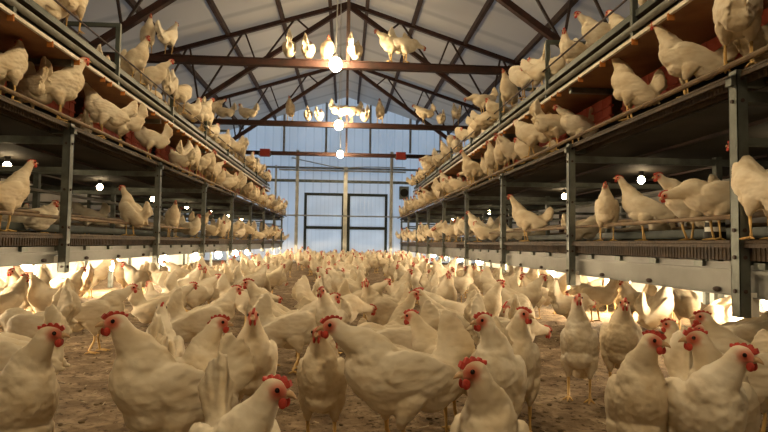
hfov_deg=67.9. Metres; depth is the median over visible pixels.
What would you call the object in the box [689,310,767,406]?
hen
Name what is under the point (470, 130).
hen
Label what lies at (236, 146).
hen
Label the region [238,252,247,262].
hen
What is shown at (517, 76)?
hen
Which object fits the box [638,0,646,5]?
hen
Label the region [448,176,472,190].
hen
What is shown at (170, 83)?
hen
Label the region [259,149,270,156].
winch
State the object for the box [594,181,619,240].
hen
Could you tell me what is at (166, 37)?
hen
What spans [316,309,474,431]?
hen
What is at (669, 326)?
hen
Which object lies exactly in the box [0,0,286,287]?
rack
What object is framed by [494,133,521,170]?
hen
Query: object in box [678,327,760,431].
hen
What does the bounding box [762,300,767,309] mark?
lamp
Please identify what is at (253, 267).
hen
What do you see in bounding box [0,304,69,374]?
hen
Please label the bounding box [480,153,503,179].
hen
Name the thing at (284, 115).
trim
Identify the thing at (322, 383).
hen
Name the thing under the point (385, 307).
hen
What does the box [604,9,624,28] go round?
hen
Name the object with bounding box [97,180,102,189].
lamp
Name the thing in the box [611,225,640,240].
hen
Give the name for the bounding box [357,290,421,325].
hen
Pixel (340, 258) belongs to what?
hen
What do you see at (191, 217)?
hen
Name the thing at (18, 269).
hen
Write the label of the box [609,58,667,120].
hen
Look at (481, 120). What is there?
hen
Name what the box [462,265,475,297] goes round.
hen
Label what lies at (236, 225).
hen
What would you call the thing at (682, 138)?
rack
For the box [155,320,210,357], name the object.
hen
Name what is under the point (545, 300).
hen
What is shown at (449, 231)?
hen
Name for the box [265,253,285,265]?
hen
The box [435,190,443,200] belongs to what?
hen
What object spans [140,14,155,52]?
hen
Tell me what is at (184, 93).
hen
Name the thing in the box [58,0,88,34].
hen
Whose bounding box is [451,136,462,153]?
hen
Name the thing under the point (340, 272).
hen
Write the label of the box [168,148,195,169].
hen
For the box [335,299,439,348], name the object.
hen
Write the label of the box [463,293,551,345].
hen
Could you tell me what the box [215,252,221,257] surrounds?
lamp
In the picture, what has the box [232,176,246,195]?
hen
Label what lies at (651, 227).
hen
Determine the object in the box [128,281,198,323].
hen
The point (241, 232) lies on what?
hen
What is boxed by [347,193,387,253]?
door
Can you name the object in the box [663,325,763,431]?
hen
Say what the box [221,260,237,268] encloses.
hen
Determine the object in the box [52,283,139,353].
hen
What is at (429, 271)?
hen
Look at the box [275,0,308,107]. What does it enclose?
roof purlin
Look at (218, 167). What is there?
hen
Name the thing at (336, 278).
hen
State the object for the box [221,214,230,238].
hen
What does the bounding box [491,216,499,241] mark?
hen
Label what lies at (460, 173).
hen
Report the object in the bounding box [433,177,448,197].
hen
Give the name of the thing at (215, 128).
hen
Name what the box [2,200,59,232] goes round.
hen
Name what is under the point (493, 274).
hen
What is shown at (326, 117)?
trim
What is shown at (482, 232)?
hen
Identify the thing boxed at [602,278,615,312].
hen
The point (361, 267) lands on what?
hen
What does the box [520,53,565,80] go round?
hen
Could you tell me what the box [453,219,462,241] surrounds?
hen
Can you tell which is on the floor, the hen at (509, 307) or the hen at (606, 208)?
the hen at (509, 307)
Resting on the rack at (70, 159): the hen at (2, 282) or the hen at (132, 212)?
the hen at (132, 212)
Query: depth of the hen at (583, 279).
6.31 m
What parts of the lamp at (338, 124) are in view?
bulb, cord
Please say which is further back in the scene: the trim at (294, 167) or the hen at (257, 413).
the trim at (294, 167)
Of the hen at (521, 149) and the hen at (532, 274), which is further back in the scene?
the hen at (532, 274)
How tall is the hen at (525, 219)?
0.482 m
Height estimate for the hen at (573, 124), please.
0.392 m
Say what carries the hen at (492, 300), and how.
on the floor
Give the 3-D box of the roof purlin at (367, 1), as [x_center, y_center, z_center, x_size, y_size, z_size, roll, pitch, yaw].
[-0.146,-4.476,8.871,0.070,0.110,22.080,1,-3,-4]
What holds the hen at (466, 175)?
on the rack at (682, 138)
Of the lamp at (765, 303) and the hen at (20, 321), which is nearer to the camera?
the hen at (20, 321)
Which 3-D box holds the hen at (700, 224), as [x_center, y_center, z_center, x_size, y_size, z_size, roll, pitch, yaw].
[2.769,0.034,4.799,0.172,0.392,0.454,1,-3,-8]
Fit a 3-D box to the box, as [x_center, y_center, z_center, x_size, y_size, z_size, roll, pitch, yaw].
[0.692,-0.796,19.743,0.320,0.440,0.200,1,-3,-4]
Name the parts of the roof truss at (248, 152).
king post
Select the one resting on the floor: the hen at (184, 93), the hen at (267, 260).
the hen at (267, 260)
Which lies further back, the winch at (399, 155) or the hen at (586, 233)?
the winch at (399, 155)
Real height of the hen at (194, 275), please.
0.436 m
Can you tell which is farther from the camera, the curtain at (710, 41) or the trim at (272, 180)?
the trim at (272, 180)
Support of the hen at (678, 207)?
on the rack at (682, 138)
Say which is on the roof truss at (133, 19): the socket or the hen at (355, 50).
the hen at (355, 50)
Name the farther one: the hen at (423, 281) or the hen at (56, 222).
the hen at (56, 222)
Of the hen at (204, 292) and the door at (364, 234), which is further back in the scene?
the door at (364, 234)
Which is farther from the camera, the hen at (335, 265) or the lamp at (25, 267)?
the hen at (335, 265)
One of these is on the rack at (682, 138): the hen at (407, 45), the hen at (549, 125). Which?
the hen at (549, 125)
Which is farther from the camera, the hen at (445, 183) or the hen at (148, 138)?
the hen at (445, 183)
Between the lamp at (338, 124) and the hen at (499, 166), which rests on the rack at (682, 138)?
the hen at (499, 166)
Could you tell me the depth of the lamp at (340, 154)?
15.11 m
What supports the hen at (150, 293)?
on the floor
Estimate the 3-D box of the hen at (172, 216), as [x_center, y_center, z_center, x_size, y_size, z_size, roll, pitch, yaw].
[-2.528,0.036,6.793,0.162,0.432,0.399,3,-3,-32]
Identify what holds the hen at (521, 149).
on the rack at (682, 138)
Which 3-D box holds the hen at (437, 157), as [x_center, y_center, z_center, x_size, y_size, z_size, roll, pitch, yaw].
[1.070,-1.085,10.385,0.400,0.302,0.176,1,-3,-14]
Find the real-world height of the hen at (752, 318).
0.432 m
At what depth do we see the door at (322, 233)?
19.58 m
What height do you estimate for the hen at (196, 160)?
0.449 m
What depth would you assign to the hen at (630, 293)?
4.65 m
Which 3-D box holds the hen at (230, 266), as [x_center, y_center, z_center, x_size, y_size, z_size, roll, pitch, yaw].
[-1.956,0.738,6.960,0.167,0.427,0.374,0,-3,21]
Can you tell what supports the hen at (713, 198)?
on the rack at (682, 138)
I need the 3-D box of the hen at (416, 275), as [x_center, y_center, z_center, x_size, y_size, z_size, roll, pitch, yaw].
[0.412,0.720,6.140,0.345,0.449,0.167,3,-4,-40]
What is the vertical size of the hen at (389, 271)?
0.484 m
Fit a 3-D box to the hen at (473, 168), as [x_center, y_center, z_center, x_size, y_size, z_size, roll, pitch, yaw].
[1.247,-0.666,7.829,0.471,0.476,0.174,1,-3,-12]
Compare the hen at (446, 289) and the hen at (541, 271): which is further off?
the hen at (541, 271)
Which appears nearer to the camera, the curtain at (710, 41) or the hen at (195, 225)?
the curtain at (710, 41)
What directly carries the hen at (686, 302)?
on the floor
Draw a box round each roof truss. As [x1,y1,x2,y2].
[0,0,677,258]
[115,2,565,231]
[171,69,507,229]
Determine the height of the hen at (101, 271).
0.475 m
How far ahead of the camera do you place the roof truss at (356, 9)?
11.74 m
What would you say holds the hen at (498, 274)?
on the floor
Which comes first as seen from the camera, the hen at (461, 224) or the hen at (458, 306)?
the hen at (458, 306)
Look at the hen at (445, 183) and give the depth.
9.35 m
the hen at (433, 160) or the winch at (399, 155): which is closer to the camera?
the hen at (433, 160)
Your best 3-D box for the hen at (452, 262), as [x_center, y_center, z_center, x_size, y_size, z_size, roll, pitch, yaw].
[0.960,0.850,8.783,0.422,0.457,0.172,1,-3,-13]
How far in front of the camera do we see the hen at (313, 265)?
9.30 m
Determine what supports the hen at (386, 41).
on the roof truss at (133, 19)
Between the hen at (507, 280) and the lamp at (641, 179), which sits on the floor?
the hen at (507, 280)
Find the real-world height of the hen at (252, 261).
0.369 m
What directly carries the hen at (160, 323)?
on the floor
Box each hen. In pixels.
[0,39,27,102]
[0,159,37,231]
[0,274,30,314]
[0,276,8,290]
[0,278,5,287]
[0,286,80,340]
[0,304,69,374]
[0,322,70,431]
[1,56,52,108]
[1,203,28,220]
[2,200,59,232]
[7,267,49,311]
[13,264,51,312]
[23,57,91,122]
[25,271,75,311]
[33,0,68,19]
[48,267,87,293]
[50,261,83,286]
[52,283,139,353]
[53,200,59,232]
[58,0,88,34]
[71,108,92,132]
[72,202,109,233]
[78,263,94,298]
[82,99,118,138]
[83,83,137,138]
[84,259,111,297]
[90,102,148,146]
[95,311,255,431]
[96,44,110,60]
[112,259,143,287]
[118,185,152,235]
[120,35,150,84]
[121,261,150,286]
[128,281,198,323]
[133,59,174,98]
[134,123,172,158]
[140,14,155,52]
[144,86,163,101]
[144,281,165,300]
[146,302,184,356]
[147,262,186,284]
[154,20,178,53]
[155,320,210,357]
[157,264,201,311]
[160,207,182,236]
[161,68,178,106]
[161,260,196,273]
[164,200,179,236]
[164,271,220,309]
[166,285,243,342]
[168,84,191,113]
[168,97,202,121]
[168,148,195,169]
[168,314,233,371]
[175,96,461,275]
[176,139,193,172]
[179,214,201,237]
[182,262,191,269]
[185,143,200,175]
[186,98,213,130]
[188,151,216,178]
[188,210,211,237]
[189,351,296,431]
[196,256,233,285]
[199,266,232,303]
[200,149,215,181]
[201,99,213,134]
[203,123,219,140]
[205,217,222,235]
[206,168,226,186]
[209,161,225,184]
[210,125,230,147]
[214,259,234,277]
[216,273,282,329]
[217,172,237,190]
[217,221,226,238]
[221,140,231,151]
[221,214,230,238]
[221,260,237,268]
[222,166,243,191]
[226,135,244,151]
[227,254,236,279]
[230,137,244,157]
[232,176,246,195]
[232,264,269,289]
[233,221,240,238]
[233,225,245,237]
[233,263,255,278]
[235,137,248,160]
[237,151,245,162]
[237,308,277,403]
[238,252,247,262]
[238,259,270,292]
[241,278,311,365]
[249,259,272,267]
[251,255,269,265]
[253,292,342,373]
[255,264,285,293]
[256,253,287,285]
[257,261,286,285]
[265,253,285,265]
[273,258,290,272]
[282,29,295,57]
[284,254,292,276]
[291,275,376,353]
[296,327,347,431]
[301,33,314,58]
[309,258,320,281]
[312,276,329,297]
[315,286,351,351]
[316,256,326,275]
[316,267,356,292]
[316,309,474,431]
[318,268,344,290]
[320,35,333,59]
[324,260,335,271]
[325,268,365,292]
[327,259,345,269]
[335,254,344,262]
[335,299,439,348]
[336,263,365,277]
[337,278,391,319]
[345,260,366,270]
[346,257,362,263]
[348,31,362,59]
[351,256,370,276]
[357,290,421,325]
[360,282,406,302]
[361,278,414,325]
[373,29,409,61]
[383,254,402,281]
[385,269,413,295]
[388,27,425,62]
[388,255,398,263]
[394,261,406,281]
[395,265,424,287]
[401,309,512,431]
[402,257,418,268]
[404,259,427,272]
[411,262,431,304]
[413,288,476,337]
[418,284,482,313]
[419,267,454,292]
[427,256,442,274]
[427,269,455,279]
[430,257,453,276]
[431,271,451,292]
[432,148,449,162]
[432,155,443,167]
[432,219,453,241]
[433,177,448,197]
[434,217,459,241]
[434,271,456,301]
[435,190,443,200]
[439,170,462,195]
[440,140,453,161]
[441,178,465,194]
[442,217,463,241]
[443,256,458,270]
[446,135,459,153]
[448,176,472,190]
[450,356,529,431]
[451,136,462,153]
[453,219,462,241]
[453,265,474,302]
[455,127,469,148]
[456,263,479,290]
[457,171,486,185]
[458,217,480,241]
[459,150,484,184]
[462,165,480,186]
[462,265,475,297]
[463,87,497,113]
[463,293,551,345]
[465,116,490,130]
[465,211,493,241]
[467,126,480,140]
[470,110,497,125]
[470,312,527,416]
[472,266,496,295]
[473,221,499,241]
[477,279,506,317]
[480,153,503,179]
[480,266,531,316]
[480,269,509,287]
[484,97,517,121]
[484,141,496,176]
[489,164,501,177]
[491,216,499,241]
[492,266,522,278]
[493,137,507,172]
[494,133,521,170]
[495,267,522,285]
[500,68,518,112]
[502,294,534,319]
[506,194,553,240]
[506,224,528,241]
[506,306,540,431]
[508,65,544,100]
[508,265,522,286]
[509,272,547,309]
[512,112,551,158]
[513,137,555,163]
[519,274,554,318]
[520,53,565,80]
[524,269,537,280]
[527,44,550,92]
[528,231,544,235]
[529,99,565,152]
[539,270,555,286]
[542,273,569,313]
[548,280,595,318]
[553,104,598,143]
[559,27,590,67]
[560,293,598,403]
[561,213,599,240]
[565,279,620,321]
[574,11,610,44]
[580,275,604,304]
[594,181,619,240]
[599,297,642,376]
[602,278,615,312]
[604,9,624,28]
[604,330,670,431]
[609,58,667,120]
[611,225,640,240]
[613,175,674,240]
[614,281,632,306]
[618,280,656,325]
[634,287,673,329]
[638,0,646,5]
[642,284,677,323]
[647,21,738,97]
[648,223,675,240]
[652,172,719,239]
[657,318,767,367]
[658,179,729,239]
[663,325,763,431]
[673,288,700,329]
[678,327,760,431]
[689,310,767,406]
[691,322,767,431]
[694,220,724,228]
[703,296,741,324]
[712,0,762,73]
[721,317,757,325]
[724,310,767,343]
[725,141,767,239]
[733,23,767,62]
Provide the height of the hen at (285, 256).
0.422 m
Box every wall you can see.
[1,178,183,231]
[186,97,487,262]
[512,178,766,260]
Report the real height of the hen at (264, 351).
0.433 m
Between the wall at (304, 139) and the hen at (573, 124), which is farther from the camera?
the wall at (304, 139)
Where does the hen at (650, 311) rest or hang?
on the floor
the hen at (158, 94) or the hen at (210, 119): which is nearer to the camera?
the hen at (158, 94)
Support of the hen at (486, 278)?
on the floor
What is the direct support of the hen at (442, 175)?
on the rack at (682, 138)
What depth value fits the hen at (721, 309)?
3.54 m
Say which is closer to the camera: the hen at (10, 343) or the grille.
the hen at (10, 343)
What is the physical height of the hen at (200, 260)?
0.472 m
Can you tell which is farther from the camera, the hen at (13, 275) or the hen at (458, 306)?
the hen at (13, 275)
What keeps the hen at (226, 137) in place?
on the rack at (70, 159)
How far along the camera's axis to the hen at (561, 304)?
4.17 m
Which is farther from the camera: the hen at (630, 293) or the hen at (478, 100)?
the hen at (478, 100)
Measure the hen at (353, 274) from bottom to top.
0.407 m
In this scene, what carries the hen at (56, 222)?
on the rack at (70, 159)
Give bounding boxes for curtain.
[46,99,75,117]
[124,131,151,152]
[154,145,175,162]
[576,95,613,124]
[621,65,681,112]
[701,8,767,59]
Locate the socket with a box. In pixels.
[4,156,10,161]
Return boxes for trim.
[263,179,408,183]
[266,166,417,170]
[283,114,285,150]
[325,103,327,151]
[369,105,371,152]
[409,119,411,152]
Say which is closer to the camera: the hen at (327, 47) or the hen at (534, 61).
the hen at (534, 61)
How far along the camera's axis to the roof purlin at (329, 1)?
13.40 m
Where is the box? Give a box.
[399,186,408,199]
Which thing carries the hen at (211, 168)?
on the rack at (70, 159)
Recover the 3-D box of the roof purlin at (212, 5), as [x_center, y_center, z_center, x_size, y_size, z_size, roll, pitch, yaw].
[-2.978,-3.867,8.647,0.070,0.110,22.080,1,-3,-4]
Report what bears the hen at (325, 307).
on the floor
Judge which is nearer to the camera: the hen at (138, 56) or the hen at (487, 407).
the hen at (487, 407)
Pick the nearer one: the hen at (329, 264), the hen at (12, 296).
the hen at (12, 296)
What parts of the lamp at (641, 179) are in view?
bulb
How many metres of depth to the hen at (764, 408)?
1.92 m
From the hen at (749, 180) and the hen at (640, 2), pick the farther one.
the hen at (640, 2)
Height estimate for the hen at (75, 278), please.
0.403 m
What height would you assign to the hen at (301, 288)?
0.455 m
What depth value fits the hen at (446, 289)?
4.09 m
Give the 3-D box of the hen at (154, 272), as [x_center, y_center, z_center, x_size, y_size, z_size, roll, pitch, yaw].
[-2.402,0.707,6.420,0.514,0.434,0.173,3,-4,-40]
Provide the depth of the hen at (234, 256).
7.66 m
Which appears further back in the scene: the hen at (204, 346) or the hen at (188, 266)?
the hen at (188, 266)
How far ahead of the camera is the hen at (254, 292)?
2.91 m
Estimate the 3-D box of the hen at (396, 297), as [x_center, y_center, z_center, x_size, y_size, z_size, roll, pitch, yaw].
[-0.005,0.725,4.899,0.420,0.317,0.184,0,-3,14]
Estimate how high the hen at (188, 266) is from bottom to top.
0.378 m
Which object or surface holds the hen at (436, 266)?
on the floor
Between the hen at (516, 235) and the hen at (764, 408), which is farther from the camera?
the hen at (516, 235)
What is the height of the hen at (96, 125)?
0.210 m
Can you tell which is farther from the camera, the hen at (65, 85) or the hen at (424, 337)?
the hen at (65, 85)
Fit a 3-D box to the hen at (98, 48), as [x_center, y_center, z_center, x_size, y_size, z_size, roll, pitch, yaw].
[-2.587,-1.384,5.256,0.177,0.305,0.404,1,-3,-14]
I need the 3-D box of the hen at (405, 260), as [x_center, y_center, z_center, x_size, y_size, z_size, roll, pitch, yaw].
[0.486,0.879,9.243,0.174,0.436,0.517,-2,-4,44]
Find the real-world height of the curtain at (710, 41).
0.210 m
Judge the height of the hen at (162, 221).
0.440 m
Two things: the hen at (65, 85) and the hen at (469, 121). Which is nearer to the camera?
the hen at (65, 85)
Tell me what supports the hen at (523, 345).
on the floor
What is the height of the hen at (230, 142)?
0.248 m
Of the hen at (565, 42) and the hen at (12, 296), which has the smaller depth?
the hen at (12, 296)
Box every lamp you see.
[3,156,11,165]
[21,265,34,271]
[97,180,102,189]
[159,255,167,264]
[192,253,199,260]
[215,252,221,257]
[329,0,341,71]
[335,70,342,129]
[337,119,342,157]
[561,190,565,198]
[637,171,644,183]
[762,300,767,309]
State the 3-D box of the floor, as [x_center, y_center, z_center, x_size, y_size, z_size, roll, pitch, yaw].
[-0.604,1.054,8.596,10.800,0.028,22.315,1,-3,-4]
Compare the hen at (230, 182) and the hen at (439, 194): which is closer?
the hen at (230, 182)
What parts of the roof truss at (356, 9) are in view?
king post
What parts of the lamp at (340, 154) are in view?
bulb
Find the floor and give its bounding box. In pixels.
[0,260,767,431]
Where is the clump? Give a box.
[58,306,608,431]
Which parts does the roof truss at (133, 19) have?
king post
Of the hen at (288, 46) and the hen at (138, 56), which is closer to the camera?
the hen at (138, 56)
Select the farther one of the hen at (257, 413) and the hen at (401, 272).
the hen at (401, 272)
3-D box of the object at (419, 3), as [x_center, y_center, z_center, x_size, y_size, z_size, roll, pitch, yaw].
[0.817,-4.151,8.922,0.070,0.110,22.080,1,-3,-4]
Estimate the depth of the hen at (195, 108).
6.86 m
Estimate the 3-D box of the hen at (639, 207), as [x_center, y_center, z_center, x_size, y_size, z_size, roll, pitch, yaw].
[1.797,-0.058,3.872,0.458,0.460,0.178,-1,-3,26]
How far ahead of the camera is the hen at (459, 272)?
7.96 m
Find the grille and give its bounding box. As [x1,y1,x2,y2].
[400,189,407,196]
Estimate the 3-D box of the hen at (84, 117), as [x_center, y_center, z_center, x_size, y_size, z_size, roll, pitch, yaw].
[-2.511,-0.759,4.756,0.168,0.264,0.430,3,-3,-36]
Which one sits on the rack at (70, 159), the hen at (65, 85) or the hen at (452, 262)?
the hen at (65, 85)
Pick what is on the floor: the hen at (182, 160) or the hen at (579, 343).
the hen at (579, 343)
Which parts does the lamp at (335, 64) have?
bulb, cord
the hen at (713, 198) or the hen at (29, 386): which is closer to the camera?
the hen at (29, 386)
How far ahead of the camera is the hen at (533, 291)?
4.54 m
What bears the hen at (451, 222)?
on the rack at (682, 138)
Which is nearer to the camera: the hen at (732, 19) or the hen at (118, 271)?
the hen at (732, 19)
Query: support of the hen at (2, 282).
on the floor
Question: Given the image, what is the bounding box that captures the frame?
[273,150,405,261]
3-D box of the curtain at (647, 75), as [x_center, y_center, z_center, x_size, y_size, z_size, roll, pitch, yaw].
[1.885,-0.906,4.049,0.040,0.210,0.756,1,-3,-4]
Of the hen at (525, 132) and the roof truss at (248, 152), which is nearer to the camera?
the hen at (525, 132)
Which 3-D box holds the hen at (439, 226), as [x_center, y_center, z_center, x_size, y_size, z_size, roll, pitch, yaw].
[1.091,0.228,9.880,0.528,0.445,0.178,2,-3,-18]
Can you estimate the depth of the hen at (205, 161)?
7.54 m
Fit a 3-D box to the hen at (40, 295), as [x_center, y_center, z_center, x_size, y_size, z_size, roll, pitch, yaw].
[-2.330,0.593,3.995,0.178,0.432,0.375,0,-3,12]
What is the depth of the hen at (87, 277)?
5.19 m
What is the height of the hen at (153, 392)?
0.467 m
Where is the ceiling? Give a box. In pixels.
[65,0,639,139]
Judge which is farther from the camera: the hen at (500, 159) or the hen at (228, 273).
the hen at (500, 159)
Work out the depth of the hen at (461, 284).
6.11 m
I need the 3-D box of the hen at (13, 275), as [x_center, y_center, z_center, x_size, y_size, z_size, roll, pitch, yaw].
[-2.614,0.592,4.168,0.175,0.437,0.425,1,-3,4]
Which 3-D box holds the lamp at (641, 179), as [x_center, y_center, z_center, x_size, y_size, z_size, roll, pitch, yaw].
[2.462,-0.368,5.455,0.068,0.125,0.068,1,-3,-4]
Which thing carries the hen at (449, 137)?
on the rack at (682, 138)
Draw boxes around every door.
[303,193,342,252]
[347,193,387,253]
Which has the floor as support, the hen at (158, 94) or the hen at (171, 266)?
the hen at (171, 266)
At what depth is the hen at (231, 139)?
9.88 m
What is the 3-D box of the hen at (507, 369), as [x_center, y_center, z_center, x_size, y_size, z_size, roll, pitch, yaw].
[0.363,0.511,1.790,0.182,0.447,0.358,0,-3,20]
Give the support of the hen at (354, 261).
on the floor
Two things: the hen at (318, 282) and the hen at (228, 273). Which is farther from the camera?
the hen at (228, 273)
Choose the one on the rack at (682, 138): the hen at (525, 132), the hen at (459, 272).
the hen at (525, 132)
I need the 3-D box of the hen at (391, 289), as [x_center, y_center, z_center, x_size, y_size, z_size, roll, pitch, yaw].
[0.128,0.698,5.303,0.167,0.403,0.350,-1,-3,38]
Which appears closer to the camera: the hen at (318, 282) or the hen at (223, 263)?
the hen at (318, 282)
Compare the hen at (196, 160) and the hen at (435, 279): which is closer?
the hen at (435, 279)
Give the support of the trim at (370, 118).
attached to the wall at (304, 139)
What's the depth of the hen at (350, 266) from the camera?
8.02 m
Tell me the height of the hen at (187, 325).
0.412 m
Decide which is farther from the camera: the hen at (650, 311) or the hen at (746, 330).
the hen at (650, 311)
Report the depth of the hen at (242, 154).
10.49 m
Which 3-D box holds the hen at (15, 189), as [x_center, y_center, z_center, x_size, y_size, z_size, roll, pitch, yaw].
[-2.296,-0.137,3.407,0.178,0.460,0.458,-1,-3,26]
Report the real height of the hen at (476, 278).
0.402 m
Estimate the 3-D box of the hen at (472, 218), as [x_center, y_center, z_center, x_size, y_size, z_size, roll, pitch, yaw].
[1.321,0.142,7.879,0.399,0.432,0.162,0,-3,8]
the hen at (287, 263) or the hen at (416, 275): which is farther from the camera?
the hen at (287, 263)
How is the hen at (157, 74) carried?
on the rack at (70, 159)
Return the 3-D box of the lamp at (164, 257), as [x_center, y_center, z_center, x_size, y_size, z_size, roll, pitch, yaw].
[-3.421,0.661,8.855,0.140,0.204,0.140,1,-3,-4]
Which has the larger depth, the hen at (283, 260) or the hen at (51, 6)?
the hen at (283, 260)
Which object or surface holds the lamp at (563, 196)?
attached to the rack at (682, 138)
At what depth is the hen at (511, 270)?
6.55 m
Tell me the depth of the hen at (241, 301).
4.16 m
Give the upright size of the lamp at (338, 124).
2.767 m
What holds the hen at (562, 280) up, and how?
on the floor
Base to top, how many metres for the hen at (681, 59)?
0.460 m
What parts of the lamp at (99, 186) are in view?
bulb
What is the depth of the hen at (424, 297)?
3.10 m
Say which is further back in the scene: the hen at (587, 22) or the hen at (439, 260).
the hen at (439, 260)
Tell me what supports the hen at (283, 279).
on the floor
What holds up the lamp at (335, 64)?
hanging from the ceiling
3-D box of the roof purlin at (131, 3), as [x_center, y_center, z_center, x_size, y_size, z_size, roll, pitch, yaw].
[-4.080,-3.537,8.555,0.070,0.110,22.080,1,-3,-4]
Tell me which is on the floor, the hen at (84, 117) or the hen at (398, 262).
the hen at (398, 262)
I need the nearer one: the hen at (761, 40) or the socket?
the hen at (761, 40)
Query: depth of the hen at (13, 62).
3.42 m
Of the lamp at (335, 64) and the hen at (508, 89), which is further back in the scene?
the lamp at (335, 64)
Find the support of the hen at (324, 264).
on the floor
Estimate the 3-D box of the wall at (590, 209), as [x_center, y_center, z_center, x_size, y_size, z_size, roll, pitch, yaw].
[4.855,-0.838,9.004,0.080,4.053,22.200,1,-3,-4]
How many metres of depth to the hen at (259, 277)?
5.83 m
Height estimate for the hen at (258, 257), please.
0.475 m
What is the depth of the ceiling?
12.15 m
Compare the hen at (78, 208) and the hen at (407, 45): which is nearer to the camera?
the hen at (78, 208)
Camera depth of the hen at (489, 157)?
6.77 m
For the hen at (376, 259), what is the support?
on the floor
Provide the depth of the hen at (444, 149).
10.02 m
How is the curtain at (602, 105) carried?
hanging from the rack at (682, 138)
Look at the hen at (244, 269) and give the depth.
6.18 m
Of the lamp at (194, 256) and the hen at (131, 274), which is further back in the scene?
the lamp at (194, 256)
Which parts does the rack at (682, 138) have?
post, post, post, post, post, post, post, post, post, rail, post, rail, post, hook plate, rail, rail, post, post, post, post, post, hook plate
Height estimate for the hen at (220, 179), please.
0.286 m
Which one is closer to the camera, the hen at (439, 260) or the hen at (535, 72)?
the hen at (535, 72)
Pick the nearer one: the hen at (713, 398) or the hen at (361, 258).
the hen at (713, 398)
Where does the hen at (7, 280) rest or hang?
on the floor
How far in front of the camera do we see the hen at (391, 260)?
10.19 m
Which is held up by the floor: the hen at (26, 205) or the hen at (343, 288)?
the hen at (343, 288)
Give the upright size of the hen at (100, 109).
0.460 m
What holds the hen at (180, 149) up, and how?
on the rack at (70, 159)
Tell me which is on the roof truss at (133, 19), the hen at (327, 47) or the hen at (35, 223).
the hen at (327, 47)
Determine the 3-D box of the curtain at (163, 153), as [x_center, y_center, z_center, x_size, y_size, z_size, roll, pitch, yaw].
[-2.794,-0.815,7.302,0.040,0.210,0.761,1,-3,-4]
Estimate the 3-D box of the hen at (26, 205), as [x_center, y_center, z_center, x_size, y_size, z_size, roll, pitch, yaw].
[-3.535,0.018,5.384,0.178,0.305,0.404,0,-3,23]
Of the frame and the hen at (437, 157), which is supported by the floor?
the frame
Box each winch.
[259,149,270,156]
[395,152,406,159]
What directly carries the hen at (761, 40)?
on the rack at (682, 138)
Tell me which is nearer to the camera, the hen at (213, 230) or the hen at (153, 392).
the hen at (153, 392)
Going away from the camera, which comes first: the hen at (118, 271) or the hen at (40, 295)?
the hen at (40, 295)
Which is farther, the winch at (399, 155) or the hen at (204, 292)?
the winch at (399, 155)
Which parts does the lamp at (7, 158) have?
bulb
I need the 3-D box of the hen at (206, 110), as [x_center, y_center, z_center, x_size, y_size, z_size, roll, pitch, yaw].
[-2.412,-1.341,7.436,0.399,0.431,0.162,1,-3,-13]
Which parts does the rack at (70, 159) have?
post, hook plate, post, post, post, post, rail, rail, rail, rail, post, post, post, post, post, post, post, post, post, post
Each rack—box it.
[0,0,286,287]
[397,0,767,317]
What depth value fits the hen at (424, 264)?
8.16 m
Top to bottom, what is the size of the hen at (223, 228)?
0.283 m
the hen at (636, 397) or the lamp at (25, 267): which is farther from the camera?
the lamp at (25, 267)
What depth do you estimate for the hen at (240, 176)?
9.49 m
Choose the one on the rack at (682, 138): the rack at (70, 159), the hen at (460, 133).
the hen at (460, 133)
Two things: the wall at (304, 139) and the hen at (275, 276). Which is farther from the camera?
the wall at (304, 139)
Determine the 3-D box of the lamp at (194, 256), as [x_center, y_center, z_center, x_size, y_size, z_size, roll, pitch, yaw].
[-3.553,0.751,10.768,0.140,0.204,0.140,1,-3,-4]
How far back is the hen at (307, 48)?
7.56 m
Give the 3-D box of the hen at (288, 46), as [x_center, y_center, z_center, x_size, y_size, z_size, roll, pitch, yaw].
[-1.279,-2.293,7.691,0.202,0.347,0.461,1,-3,-9]
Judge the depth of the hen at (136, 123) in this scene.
5.08 m
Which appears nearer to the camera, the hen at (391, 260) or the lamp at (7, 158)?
the lamp at (7, 158)
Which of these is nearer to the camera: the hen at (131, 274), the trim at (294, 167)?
the hen at (131, 274)
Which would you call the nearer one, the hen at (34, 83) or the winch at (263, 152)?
the hen at (34, 83)
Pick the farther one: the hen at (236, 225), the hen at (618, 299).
the hen at (236, 225)
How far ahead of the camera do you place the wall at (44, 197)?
11.31 m
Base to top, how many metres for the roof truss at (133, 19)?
5.638 m
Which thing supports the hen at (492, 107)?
on the rack at (682, 138)
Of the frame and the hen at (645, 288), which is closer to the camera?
the hen at (645, 288)
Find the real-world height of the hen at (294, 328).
0.392 m
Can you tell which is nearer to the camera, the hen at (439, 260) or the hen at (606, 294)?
the hen at (606, 294)
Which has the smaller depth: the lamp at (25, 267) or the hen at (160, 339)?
the hen at (160, 339)
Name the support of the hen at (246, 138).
on the rack at (70, 159)
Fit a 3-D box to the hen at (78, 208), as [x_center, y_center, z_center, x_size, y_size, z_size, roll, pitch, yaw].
[-3.243,0.019,6.223,0.454,0.392,0.172,2,-3,-24]
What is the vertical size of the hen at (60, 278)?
0.456 m
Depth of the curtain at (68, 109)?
4.69 m
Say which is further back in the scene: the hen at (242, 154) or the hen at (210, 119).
the hen at (242, 154)
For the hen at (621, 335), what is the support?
on the floor

